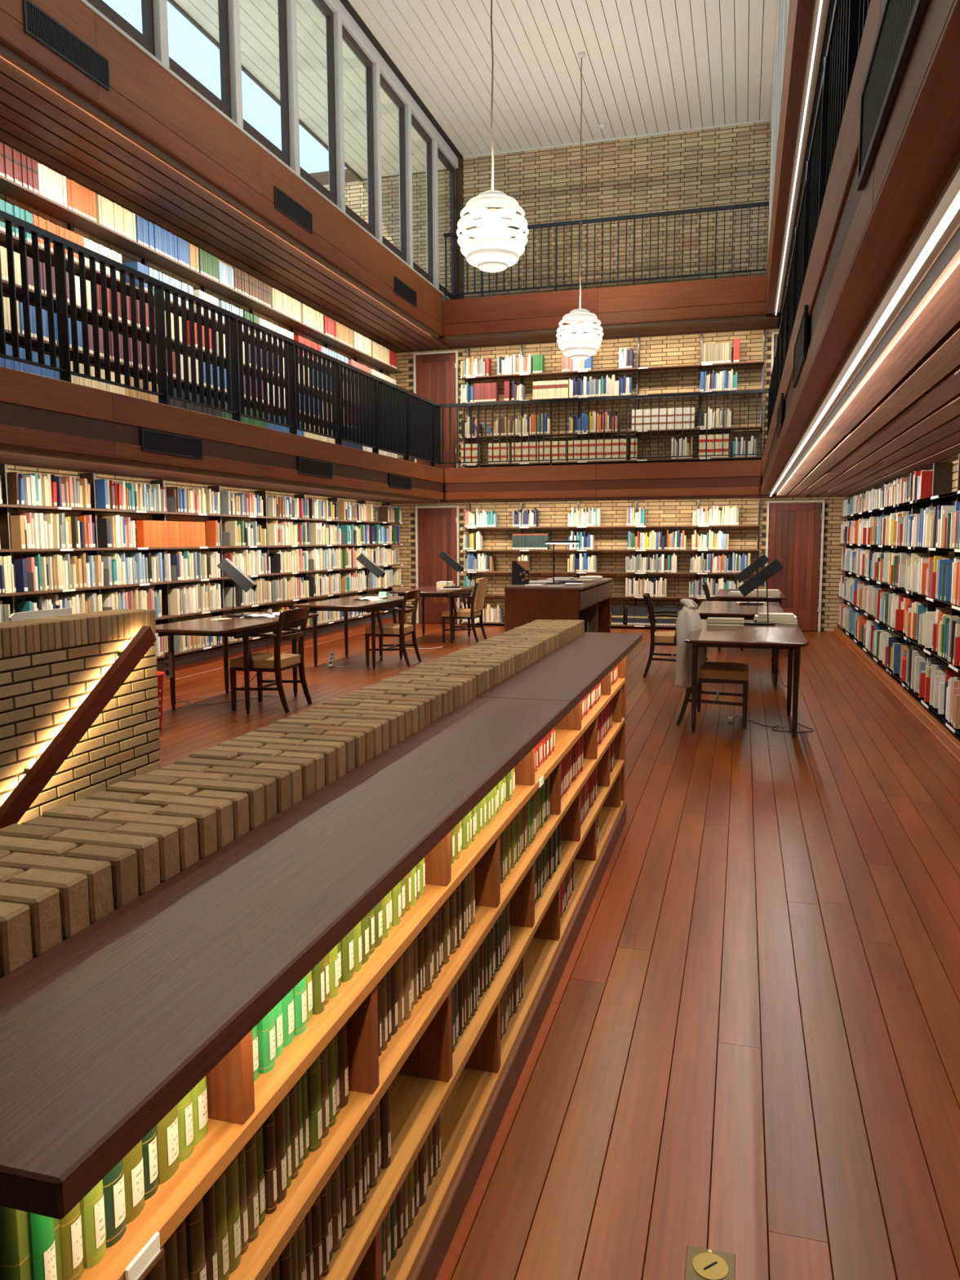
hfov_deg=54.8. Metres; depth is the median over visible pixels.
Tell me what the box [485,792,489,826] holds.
book
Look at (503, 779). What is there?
book
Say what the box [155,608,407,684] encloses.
baseboard
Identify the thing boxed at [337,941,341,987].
book
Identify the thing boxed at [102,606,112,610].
bookend
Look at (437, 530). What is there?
door
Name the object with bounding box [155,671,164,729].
waste bin
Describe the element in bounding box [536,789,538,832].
book
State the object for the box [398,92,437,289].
window
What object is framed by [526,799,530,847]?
book
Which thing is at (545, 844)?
book
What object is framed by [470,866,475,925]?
book
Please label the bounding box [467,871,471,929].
book
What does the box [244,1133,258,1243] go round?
book
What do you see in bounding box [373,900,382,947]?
book
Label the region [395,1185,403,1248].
book
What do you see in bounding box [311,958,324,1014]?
book
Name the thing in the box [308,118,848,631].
wall
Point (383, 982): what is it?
book
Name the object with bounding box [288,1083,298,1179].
book
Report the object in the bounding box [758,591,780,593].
book
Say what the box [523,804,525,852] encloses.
book
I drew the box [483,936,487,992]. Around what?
book
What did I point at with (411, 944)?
book
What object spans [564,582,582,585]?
paper stack
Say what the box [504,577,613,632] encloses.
desk
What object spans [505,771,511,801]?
book
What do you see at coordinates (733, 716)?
power cable
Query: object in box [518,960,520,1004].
book
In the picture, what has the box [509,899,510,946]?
book
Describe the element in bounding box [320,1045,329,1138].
book
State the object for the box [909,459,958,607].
wall
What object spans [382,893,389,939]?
book
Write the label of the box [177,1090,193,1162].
book
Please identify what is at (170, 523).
book
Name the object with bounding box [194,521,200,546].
book
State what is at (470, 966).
book
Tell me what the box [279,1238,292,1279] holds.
book
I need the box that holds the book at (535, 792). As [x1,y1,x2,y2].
[534,791,535,837]
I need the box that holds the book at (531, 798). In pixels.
[529,795,533,844]
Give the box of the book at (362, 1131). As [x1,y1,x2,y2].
[360,1124,366,1204]
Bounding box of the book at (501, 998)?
[500,995,503,1039]
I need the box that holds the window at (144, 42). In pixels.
[79,0,163,66]
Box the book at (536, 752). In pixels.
[534,745,537,772]
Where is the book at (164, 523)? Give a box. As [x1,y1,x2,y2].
[161,520,168,546]
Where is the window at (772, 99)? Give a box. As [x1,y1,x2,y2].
[765,86,773,279]
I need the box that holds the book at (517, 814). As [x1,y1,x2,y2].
[515,812,519,862]
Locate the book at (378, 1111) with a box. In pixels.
[375,1102,381,1177]
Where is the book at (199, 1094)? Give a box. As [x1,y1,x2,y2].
[191,1075,208,1145]
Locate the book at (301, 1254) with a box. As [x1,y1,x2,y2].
[296,1217,306,1279]
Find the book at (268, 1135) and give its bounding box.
[262,1110,276,1213]
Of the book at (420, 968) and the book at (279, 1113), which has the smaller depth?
the book at (279, 1113)
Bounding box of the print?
[515,560,528,581]
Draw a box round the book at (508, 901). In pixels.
[507,901,509,951]
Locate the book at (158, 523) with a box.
[155,520,162,546]
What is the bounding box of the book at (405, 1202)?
[402,1175,408,1238]
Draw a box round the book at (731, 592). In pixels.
[729,591,756,593]
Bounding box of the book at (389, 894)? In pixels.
[388,891,391,930]
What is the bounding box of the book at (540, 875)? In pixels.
[539,852,542,897]
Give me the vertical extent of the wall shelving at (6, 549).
1.840 m
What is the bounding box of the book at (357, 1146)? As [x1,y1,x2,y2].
[353,1130,362,1216]
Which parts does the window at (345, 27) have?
sash frame, sill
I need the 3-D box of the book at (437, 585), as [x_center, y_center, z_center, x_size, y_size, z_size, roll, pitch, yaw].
[-0.516,-0.823,14.012,0.222,0.040,0.280,1,6,12]
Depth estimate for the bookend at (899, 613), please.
8.87 m
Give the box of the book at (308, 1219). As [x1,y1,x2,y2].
[304,1207,313,1279]
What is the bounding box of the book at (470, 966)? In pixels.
[469,960,471,1021]
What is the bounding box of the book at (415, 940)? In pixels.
[413,936,418,1004]
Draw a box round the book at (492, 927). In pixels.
[490,924,493,981]
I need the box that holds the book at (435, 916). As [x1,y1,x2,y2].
[432,911,438,978]
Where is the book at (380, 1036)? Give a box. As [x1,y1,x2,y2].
[377,981,382,1056]
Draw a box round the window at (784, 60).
[779,0,789,116]
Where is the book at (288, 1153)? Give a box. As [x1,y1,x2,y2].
[284,1092,291,1188]
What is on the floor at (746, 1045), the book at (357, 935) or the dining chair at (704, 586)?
the dining chair at (704, 586)
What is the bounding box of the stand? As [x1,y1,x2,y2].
[511,560,528,586]
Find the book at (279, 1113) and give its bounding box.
[274,1098,286,1204]
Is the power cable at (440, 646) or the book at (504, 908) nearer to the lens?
the book at (504, 908)
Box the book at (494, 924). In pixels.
[493,924,495,975]
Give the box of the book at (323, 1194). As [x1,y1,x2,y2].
[320,1182,328,1276]
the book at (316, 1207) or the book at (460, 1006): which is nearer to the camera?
the book at (316, 1207)
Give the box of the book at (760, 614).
[757,612,794,617]
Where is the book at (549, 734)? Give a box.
[548,731,551,755]
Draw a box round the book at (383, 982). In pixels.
[380,973,387,1051]
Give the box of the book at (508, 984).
[506,983,508,1026]
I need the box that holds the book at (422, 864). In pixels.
[419,857,425,895]
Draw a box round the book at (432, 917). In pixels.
[431,917,433,982]
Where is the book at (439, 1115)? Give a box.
[437,1112,440,1168]
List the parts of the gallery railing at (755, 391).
post, post, rail, handrail, post, post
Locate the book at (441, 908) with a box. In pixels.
[440,905,443,968]
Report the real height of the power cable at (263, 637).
0.728 m
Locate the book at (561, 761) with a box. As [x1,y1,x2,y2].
[560,760,561,799]
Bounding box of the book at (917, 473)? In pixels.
[913,471,920,496]
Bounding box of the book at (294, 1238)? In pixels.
[291,1231,298,1279]
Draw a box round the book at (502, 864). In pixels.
[500,831,504,883]
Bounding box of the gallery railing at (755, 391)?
[440,389,768,467]
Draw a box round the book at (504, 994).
[502,986,506,1034]
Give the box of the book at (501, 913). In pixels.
[499,911,502,966]
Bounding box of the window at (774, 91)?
[767,48,777,262]
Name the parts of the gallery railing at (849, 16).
post, post, post, post, post, post, post, handrail, post, post, post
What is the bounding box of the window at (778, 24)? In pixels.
[768,0,781,236]
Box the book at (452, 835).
[450,828,454,863]
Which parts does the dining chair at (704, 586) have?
crest rail, leg, leg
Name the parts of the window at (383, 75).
sash frame, sill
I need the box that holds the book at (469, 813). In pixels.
[467,811,471,845]
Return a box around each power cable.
[175,636,268,702]
[176,695,278,705]
[333,610,383,666]
[384,646,442,651]
[732,715,786,727]
[771,627,813,733]
[771,654,792,691]
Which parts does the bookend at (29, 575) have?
plate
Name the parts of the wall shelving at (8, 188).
shelf, shelf, shelf, shelf, shelf, shelf, shelf, shelf, shelf, shelf, shelf, shelf, shelf, shelf, shelf, shelf, shelf, shelf, shelf, shelf, shelf, shelf, shelf, shelf, shelf, shelf, shelf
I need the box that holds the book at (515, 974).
[512,967,517,1013]
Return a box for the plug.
[727,716,733,722]
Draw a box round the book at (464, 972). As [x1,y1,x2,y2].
[462,969,466,1029]
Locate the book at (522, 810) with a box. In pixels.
[520,807,523,855]
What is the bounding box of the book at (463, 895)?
[461,878,465,938]
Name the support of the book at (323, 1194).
on the bookcase at (104, 1032)
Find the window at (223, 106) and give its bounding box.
[152,0,238,128]
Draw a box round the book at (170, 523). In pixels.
[167,520,173,546]
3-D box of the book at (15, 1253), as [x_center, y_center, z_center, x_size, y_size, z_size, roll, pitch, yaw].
[-0.408,0.531,0.877,0.033,0.165,0.125,1,6,16]
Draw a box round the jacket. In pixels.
[674,598,707,688]
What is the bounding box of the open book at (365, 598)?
[354,597,382,600]
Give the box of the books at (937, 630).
[0,142,959,913]
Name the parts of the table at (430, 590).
leg, leg, leg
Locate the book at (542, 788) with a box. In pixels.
[540,786,543,827]
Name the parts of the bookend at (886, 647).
plate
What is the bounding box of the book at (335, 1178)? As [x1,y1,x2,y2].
[330,1164,342,1252]
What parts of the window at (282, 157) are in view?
sill, sash frame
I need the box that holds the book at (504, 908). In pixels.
[502,908,504,962]
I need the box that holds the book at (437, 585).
[436,583,455,587]
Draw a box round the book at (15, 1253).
[0,1205,62,1279]
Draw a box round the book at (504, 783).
[503,777,506,804]
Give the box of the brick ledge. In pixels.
[0,619,584,977]
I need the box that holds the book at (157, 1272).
[143,1244,165,1279]
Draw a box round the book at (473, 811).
[471,808,475,841]
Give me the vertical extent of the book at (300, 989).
0.154 m
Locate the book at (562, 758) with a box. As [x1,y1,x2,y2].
[561,758,563,796]
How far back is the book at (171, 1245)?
1.04 m
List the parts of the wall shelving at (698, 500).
shelf, shelf, shelf, shelf, shelf, shelf, shelf, shelf, shelf, shelf, shelf, shelf, shelf, shelf, shelf, shelf, shelf, shelf, shelf, shelf, shelf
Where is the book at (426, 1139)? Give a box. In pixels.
[426,1138,427,1191]
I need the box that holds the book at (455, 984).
[453,982,457,1045]
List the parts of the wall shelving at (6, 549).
shelf, shelf, shelf, shelf, shelf, shelf, shelf, shelf, shelf, shelf, shelf, shelf, shelf, shelf, shelf, shelf, shelf, shelf, shelf, shelf, shelf, shelf, shelf, shelf, shelf, shelf, shelf, shelf, shelf, shelf, shelf, shelf, shelf, shelf, shelf, shelf, shelf, shelf, shelf, shelf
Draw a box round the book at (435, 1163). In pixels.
[432,1118,438,1177]
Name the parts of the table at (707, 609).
leg, leg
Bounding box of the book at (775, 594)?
[758,593,780,595]
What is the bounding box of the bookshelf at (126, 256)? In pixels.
[0,140,398,625]
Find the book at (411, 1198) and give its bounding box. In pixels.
[407,1163,414,1228]
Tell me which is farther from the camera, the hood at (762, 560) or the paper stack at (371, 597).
the paper stack at (371, 597)
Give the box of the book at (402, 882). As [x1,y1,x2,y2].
[400,877,404,917]
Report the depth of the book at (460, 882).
2.10 m
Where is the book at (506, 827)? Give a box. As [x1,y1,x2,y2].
[505,826,506,876]
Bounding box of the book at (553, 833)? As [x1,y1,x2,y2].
[551,832,553,874]
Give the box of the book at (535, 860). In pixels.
[535,859,537,902]
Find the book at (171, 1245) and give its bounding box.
[164,1229,178,1279]
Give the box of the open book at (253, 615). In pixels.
[240,613,274,617]
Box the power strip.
[328,652,334,667]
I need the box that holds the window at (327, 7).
[286,0,342,213]
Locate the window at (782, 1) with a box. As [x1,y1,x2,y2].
[772,0,783,204]
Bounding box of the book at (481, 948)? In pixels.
[479,941,483,997]
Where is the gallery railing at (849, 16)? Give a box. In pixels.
[767,0,870,435]
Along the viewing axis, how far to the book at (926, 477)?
7.85 m
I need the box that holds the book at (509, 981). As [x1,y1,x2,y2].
[508,981,510,1022]
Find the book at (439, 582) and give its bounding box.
[436,581,453,584]
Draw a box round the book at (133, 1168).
[122,1139,144,1224]
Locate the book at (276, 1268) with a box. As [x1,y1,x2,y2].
[271,1257,279,1279]
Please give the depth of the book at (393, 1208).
1.74 m
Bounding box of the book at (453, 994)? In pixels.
[452,986,454,1053]
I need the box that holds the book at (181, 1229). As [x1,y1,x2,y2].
[176,1217,188,1279]
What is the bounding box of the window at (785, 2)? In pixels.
[775,0,787,165]
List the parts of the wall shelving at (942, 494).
shelf, shelf, shelf, shelf, shelf, shelf, shelf, shelf, shelf, shelf, shelf, shelf, shelf, shelf, shelf, shelf, shelf, shelf, shelf, shelf, shelf, shelf, shelf, shelf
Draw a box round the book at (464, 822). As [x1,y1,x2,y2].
[461,814,468,849]
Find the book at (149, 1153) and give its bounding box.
[142,1125,158,1200]
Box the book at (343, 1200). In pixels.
[339,1155,346,1238]
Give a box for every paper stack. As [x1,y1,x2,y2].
[210,617,231,621]
[271,612,279,616]
[361,595,388,598]
[524,583,544,586]
[529,580,552,583]
[542,585,568,586]
[546,578,571,581]
[551,577,573,579]
[558,580,582,583]
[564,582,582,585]
[575,578,596,582]
[578,576,602,581]
[736,601,765,604]
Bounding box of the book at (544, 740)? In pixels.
[542,737,545,762]
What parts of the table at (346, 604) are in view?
leg, leg, leg, leg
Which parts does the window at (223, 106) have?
sill, sash frame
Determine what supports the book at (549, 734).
on the bookcase at (104, 1032)
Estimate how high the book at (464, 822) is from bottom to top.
0.161 m
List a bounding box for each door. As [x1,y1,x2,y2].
[413,350,458,469]
[414,505,460,623]
[764,499,825,631]
[770,331,778,373]
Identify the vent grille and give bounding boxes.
[22,0,110,91]
[140,427,203,459]
[274,185,312,234]
[297,456,333,478]
[389,473,411,489]
[394,275,417,307]
[776,392,784,437]
[792,304,808,387]
[857,0,928,191]
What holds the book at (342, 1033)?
on the bookcase at (104, 1032)
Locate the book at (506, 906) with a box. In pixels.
[505,903,507,955]
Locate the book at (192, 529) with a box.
[189,521,195,546]
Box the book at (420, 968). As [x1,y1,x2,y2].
[417,931,422,999]
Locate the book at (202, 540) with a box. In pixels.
[200,521,205,546]
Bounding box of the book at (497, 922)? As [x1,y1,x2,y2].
[494,916,499,972]
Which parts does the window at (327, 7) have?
sash frame, sill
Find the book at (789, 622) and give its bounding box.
[753,617,797,624]
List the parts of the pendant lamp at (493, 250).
cord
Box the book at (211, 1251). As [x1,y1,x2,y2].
[203,1183,217,1279]
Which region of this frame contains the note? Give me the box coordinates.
[378,591,387,596]
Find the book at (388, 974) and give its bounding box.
[386,968,391,1042]
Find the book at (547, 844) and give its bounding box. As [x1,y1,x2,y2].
[546,840,548,881]
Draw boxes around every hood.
[217,558,257,592]
[355,553,385,578]
[438,551,463,572]
[734,554,769,582]
[737,559,783,596]
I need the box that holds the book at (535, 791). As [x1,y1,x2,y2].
[535,791,536,835]
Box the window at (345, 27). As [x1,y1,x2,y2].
[325,0,380,243]
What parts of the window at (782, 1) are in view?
sill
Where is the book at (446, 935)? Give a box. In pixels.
[442,897,449,964]
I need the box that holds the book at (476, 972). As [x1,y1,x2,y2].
[475,951,477,1011]
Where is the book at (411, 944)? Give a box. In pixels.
[410,941,413,1010]
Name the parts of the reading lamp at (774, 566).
cord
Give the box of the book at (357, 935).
[352,920,361,972]
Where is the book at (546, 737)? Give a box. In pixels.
[545,734,547,759]
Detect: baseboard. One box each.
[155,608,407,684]
[833,625,959,763]
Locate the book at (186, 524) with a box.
[183,521,190,546]
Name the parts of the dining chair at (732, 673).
leg, seat frame, seat, leg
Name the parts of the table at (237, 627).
power strip, leg, leg, leg, leg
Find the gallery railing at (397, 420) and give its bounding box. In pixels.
[0,209,441,466]
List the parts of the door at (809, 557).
panel, panel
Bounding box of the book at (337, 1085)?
[334,1032,339,1115]
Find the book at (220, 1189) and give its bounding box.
[213,1169,228,1279]
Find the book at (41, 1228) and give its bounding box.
[27,1212,57,1279]
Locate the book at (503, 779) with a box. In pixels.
[502,778,503,807]
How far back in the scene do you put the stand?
11.27 m
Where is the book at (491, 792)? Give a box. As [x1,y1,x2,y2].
[489,789,493,822]
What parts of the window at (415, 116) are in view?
sash frame, sill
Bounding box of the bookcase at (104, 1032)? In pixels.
[0,631,642,1279]
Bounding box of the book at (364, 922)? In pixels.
[360,913,368,964]
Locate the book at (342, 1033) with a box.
[337,1022,348,1108]
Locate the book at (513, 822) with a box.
[510,817,515,868]
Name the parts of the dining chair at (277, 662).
leg, leg, arm, seat, seat frame, leg, arm, rail, crest rail, leg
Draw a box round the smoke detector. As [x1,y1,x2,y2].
[598,123,606,128]
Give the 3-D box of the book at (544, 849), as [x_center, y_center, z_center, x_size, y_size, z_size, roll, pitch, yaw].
[0.149,0.722,3.034,0.131,0.166,0.026,1,6,16]
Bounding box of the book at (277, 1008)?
[274,1000,283,1058]
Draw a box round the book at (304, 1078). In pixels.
[301,1070,309,1159]
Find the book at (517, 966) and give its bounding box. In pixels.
[517,965,519,1007]
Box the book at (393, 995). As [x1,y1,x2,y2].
[390,960,398,1035]
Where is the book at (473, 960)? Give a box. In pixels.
[471,954,475,1017]
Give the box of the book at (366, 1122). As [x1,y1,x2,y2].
[364,1120,369,1195]
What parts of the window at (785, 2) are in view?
sill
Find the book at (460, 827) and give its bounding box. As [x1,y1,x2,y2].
[459,821,462,853]
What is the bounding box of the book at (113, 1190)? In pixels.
[102,1159,126,1248]
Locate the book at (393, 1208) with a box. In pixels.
[390,1197,396,1260]
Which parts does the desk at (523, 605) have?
panel, drawer, drawer, drawer rail, panel, drawer, drawer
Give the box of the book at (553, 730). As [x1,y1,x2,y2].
[552,727,555,751]
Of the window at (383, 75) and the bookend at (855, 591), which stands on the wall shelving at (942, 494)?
the bookend at (855, 591)
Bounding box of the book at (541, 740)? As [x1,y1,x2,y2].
[540,740,542,764]
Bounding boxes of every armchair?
[364,589,422,666]
[441,577,488,643]
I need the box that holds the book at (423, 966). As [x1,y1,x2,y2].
[421,927,425,995]
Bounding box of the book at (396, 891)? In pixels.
[391,881,401,926]
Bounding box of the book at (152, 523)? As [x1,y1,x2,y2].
[149,520,156,546]
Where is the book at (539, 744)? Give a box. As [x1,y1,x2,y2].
[537,742,540,767]
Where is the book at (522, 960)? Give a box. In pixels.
[520,955,523,999]
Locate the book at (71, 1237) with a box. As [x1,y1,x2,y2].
[59,1201,83,1279]
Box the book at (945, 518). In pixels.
[942,517,946,547]
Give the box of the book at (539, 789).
[537,787,540,830]
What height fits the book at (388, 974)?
0.151 m
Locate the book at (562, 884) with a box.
[560,880,563,917]
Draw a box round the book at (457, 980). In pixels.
[457,980,458,1037]
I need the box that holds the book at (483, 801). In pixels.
[481,796,486,830]
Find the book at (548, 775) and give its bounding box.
[547,775,549,818]
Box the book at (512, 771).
[511,768,514,797]
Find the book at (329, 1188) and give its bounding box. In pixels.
[327,1177,332,1262]
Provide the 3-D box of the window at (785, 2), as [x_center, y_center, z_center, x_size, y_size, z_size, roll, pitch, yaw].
[3.008,-6.093,8.973,0.172,2.405,1.190,1,6,16]
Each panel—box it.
[578,604,598,632]
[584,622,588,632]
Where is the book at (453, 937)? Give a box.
[449,888,457,954]
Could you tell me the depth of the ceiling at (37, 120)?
9.18 m
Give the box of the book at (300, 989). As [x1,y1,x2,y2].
[293,976,306,1035]
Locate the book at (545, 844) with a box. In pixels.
[545,844,546,884]
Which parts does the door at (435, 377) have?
panel, panel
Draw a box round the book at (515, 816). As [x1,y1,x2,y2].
[515,816,516,864]
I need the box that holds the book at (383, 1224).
[381,1217,386,1279]
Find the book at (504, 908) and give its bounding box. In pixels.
[504,907,506,958]
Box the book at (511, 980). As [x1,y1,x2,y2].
[510,976,513,1017]
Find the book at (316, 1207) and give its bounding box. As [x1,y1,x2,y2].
[311,1194,322,1279]
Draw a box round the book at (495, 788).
[493,786,496,817]
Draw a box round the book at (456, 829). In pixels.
[453,822,460,859]
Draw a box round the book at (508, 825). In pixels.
[506,822,510,875]
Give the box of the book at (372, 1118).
[368,1108,377,1188]
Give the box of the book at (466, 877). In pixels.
[464,875,467,934]
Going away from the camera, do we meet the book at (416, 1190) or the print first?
the book at (416, 1190)
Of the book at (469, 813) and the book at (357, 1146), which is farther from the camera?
the book at (469, 813)
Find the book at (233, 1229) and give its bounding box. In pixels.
[225,1155,240,1274]
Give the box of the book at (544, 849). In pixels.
[542,845,545,888]
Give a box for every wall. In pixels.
[0,608,161,824]
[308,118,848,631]
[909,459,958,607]
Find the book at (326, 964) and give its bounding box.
[323,953,329,1004]
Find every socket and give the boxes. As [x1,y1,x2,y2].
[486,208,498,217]
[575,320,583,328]
[684,1244,735,1279]
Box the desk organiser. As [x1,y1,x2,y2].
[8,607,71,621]
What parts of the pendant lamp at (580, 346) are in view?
cord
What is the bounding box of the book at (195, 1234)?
[186,1196,206,1279]
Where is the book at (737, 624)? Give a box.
[706,622,744,626]
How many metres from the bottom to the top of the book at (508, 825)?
0.164 m
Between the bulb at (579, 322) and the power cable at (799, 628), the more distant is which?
the bulb at (579, 322)
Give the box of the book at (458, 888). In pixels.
[456,884,461,948]
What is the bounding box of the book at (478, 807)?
[475,800,482,834]
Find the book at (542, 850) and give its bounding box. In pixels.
[541,849,542,889]
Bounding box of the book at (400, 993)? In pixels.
[396,953,404,1027]
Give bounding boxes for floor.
[159,622,959,1279]
[433,0,835,337]
[443,226,959,499]
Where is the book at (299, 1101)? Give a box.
[296,1077,303,1169]
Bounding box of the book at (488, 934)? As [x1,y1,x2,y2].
[486,931,490,988]
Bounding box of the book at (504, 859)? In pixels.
[503,829,506,879]
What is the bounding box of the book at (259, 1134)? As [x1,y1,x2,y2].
[255,1124,265,1226]
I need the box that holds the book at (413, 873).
[410,866,417,906]
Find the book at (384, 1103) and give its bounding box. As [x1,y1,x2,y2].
[379,1086,391,1168]
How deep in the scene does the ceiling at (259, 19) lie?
12.25 m
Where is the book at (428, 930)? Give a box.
[424,919,432,991]
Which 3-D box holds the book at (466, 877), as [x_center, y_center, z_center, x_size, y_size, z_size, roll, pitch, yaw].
[-0.100,0.598,2.158,0.147,0.163,0.028,1,6,16]
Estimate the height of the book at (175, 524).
0.262 m
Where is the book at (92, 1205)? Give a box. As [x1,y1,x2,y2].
[80,1178,106,1268]
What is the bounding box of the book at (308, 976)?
[305,969,312,1022]
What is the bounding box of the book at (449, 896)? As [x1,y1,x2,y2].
[448,896,449,956]
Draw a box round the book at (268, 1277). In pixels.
[264,1268,271,1279]
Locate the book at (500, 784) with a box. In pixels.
[497,780,502,811]
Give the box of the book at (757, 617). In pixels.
[755,614,796,620]
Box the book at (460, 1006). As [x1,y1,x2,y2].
[457,973,463,1035]
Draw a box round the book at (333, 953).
[328,944,338,998]
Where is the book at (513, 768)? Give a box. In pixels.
[513,768,515,793]
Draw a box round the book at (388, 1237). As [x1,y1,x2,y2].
[385,1208,391,1272]
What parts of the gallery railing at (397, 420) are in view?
post, post, rail, post, post, post, post, post, post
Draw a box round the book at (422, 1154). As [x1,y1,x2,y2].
[418,1140,426,1206]
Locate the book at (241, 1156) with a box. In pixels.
[237,1146,248,1255]
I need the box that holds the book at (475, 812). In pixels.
[474,806,476,837]
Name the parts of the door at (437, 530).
panel, panel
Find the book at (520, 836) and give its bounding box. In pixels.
[519,809,521,858]
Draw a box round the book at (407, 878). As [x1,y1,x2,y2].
[404,871,411,911]
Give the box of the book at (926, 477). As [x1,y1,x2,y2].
[919,471,933,499]
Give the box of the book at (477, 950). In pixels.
[476,947,479,1001]
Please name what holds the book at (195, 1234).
on the bookcase at (104, 1032)
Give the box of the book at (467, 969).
[465,963,470,1026]
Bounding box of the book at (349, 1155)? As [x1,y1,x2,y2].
[344,1142,355,1228]
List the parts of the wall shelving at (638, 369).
shelf, shelf, shelf, shelf, shelf, shelf, shelf, shelf, shelf, shelf, shelf, shelf, shelf, shelf, shelf, shelf, shelf, shelf, shelf, shelf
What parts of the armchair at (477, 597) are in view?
leg, leg, seat, seat frame, arm, leg, backrest, leg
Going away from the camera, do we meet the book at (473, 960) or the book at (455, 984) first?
the book at (455, 984)
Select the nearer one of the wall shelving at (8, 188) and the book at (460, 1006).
the book at (460, 1006)
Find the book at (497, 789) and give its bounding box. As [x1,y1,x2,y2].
[496,784,498,813]
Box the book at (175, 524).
[173,520,179,546]
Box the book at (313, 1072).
[306,1054,322,1151]
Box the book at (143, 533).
[135,520,150,546]
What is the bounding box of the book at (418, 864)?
[416,862,419,900]
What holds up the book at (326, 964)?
on the bookcase at (104, 1032)
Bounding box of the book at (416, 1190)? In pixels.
[413,1154,419,1217]
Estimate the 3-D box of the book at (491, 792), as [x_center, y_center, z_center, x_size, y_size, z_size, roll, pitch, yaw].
[-0.037,0.378,2.343,0.143,0.152,0.034,1,6,16]
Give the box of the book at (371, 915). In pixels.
[368,908,374,955]
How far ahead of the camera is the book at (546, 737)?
2.97 m
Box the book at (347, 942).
[340,928,353,982]
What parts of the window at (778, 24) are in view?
sill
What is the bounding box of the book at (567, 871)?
[565,871,568,906]
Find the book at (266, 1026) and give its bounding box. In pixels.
[257,1007,275,1073]
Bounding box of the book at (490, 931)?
[489,930,491,984]
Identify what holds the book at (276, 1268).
on the bookcase at (104, 1032)
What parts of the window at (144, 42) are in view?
sash frame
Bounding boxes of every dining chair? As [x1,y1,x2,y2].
[229,607,311,712]
[642,593,677,677]
[675,611,748,728]
[701,582,742,650]
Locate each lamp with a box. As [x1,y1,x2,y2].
[217,558,257,617]
[355,553,385,596]
[438,551,463,587]
[456,0,528,272]
[545,540,579,583]
[555,52,603,360]
[734,554,781,604]
[737,559,799,626]
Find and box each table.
[155,612,318,713]
[293,595,410,669]
[388,585,474,643]
[684,619,808,737]
[697,600,784,685]
[715,588,786,653]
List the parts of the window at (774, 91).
sill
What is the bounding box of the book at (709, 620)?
[706,617,743,622]
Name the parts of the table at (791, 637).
leg, leg, leg, leg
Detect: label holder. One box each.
[124,1231,164,1279]
[538,775,544,788]
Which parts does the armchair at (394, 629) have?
leg, leg, arm, seat, seat frame, leg, arm, rail, crest rail, leg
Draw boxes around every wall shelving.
[0,174,403,432]
[0,463,405,659]
[460,329,764,467]
[461,498,759,627]
[835,453,959,737]
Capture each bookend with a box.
[24,529,27,548]
[26,572,42,591]
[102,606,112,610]
[103,568,109,585]
[166,496,176,511]
[170,565,177,580]
[222,532,234,546]
[230,501,236,515]
[275,504,279,516]
[307,559,316,570]
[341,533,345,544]
[345,509,347,519]
[853,590,857,604]
[861,528,866,544]
[867,527,871,544]
[874,561,877,579]
[883,646,888,666]
[889,564,893,585]
[893,609,903,630]
[899,659,906,681]
[917,673,925,697]
[922,677,930,702]
[928,572,936,598]
[951,636,959,666]
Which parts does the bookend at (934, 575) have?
plate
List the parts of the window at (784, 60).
sill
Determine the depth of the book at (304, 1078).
1.36 m
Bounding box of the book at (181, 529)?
[178,521,184,546]
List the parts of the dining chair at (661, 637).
crest rail, leg, leg, arm, seat, seat frame, arm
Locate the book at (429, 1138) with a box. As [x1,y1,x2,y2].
[426,1128,433,1186]
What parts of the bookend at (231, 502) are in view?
plate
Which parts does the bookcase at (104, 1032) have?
shelf, shelf, shelf, panel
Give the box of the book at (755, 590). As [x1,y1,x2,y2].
[753,589,778,591]
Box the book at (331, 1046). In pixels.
[327,1036,336,1128]
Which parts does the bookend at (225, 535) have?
plate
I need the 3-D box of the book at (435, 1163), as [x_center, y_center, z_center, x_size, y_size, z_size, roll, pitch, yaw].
[-0.160,1.048,1.981,0.143,0.178,0.026,1,6,16]
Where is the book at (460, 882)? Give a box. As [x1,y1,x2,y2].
[460,882,461,941]
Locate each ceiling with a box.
[0,53,778,351]
[0,248,959,503]
[166,0,446,181]
[339,0,777,158]
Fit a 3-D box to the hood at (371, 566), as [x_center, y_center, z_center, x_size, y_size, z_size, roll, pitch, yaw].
[-1.375,-0.942,11.736,0.355,0.315,0.160,1,6,16]
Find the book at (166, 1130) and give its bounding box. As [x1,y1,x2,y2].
[155,1104,179,1184]
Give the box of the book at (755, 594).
[728,592,757,595]
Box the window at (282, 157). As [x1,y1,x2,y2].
[227,0,296,175]
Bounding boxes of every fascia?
[0,0,443,338]
[0,366,444,502]
[443,275,767,339]
[444,459,761,502]
[760,0,959,496]
[765,0,830,315]
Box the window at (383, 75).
[365,49,411,268]
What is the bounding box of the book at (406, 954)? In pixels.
[403,944,411,1020]
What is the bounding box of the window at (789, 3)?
[785,0,791,51]
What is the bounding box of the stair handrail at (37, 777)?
[0,626,156,828]
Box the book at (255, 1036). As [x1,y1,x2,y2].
[252,1024,258,1081]
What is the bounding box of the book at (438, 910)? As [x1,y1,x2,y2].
[437,908,440,973]
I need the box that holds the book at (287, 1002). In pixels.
[281,988,294,1047]

